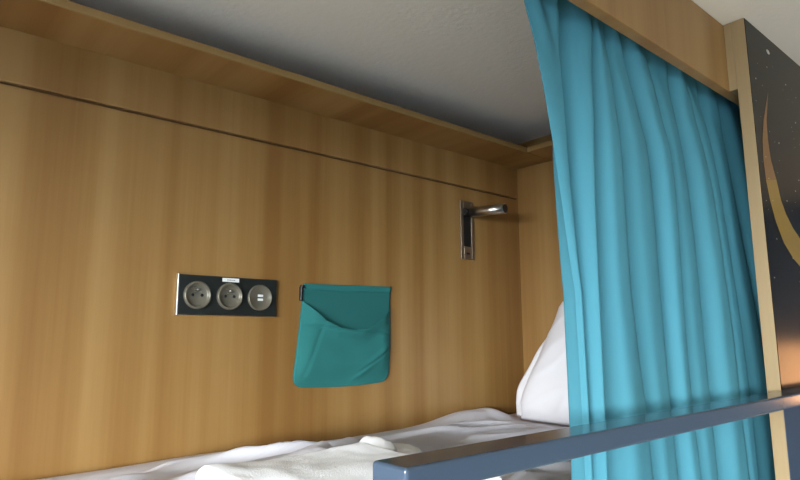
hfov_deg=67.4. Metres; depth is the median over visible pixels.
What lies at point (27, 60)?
wall panel
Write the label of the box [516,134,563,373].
wall
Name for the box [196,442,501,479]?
blanket
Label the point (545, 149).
shelf
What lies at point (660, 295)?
curtain
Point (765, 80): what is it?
partition panel
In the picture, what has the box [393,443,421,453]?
rolled washcloth
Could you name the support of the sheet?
on the mattress
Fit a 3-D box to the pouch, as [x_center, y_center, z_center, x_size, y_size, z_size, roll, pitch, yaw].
[-0.122,0.224,1.423,0.281,0.242,0.030,8,-12,-40]
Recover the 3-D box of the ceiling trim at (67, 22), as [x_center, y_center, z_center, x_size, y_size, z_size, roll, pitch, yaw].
[-0.722,-0.398,0.933,3.025,0.015,0.138,8,-12,-40]
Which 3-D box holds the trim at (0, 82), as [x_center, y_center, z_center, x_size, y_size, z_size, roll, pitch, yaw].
[-0.775,-0.282,0.979,3.026,0.006,0.008,8,-12,-40]
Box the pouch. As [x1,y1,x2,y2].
[293,284,390,387]
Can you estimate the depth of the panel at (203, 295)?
1.24 m
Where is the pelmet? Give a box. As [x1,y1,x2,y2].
[568,0,738,105]
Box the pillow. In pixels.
[516,301,568,425]
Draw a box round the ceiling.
[68,0,799,143]
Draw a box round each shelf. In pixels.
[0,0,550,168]
[527,140,552,159]
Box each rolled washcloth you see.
[360,436,396,451]
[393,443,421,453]
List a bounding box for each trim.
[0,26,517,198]
[0,82,515,199]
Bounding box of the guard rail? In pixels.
[373,387,799,479]
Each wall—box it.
[0,83,523,479]
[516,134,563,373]
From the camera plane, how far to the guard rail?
0.58 m
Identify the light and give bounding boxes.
[459,200,507,259]
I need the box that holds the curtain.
[524,0,775,479]
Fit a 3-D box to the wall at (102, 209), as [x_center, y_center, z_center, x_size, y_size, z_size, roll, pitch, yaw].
[-0.769,0.576,0.838,3.026,1.732,0.018,8,-12,-40]
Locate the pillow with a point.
(542, 392)
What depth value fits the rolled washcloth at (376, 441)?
1.05 m
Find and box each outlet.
[183,281,210,308]
[217,283,242,309]
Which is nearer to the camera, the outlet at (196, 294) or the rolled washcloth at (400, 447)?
the rolled washcloth at (400, 447)
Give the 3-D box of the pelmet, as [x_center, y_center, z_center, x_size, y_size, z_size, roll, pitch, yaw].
[-0.165,-0.471,0.521,2.725,0.141,0.019,8,-12,-40]
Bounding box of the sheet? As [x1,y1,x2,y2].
[36,408,570,479]
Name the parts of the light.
wall plate, arm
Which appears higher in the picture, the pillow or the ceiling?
the ceiling
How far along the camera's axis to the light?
1.75 m
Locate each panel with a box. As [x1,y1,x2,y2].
[174,273,276,316]
[723,18,799,479]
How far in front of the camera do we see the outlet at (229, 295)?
1.25 m

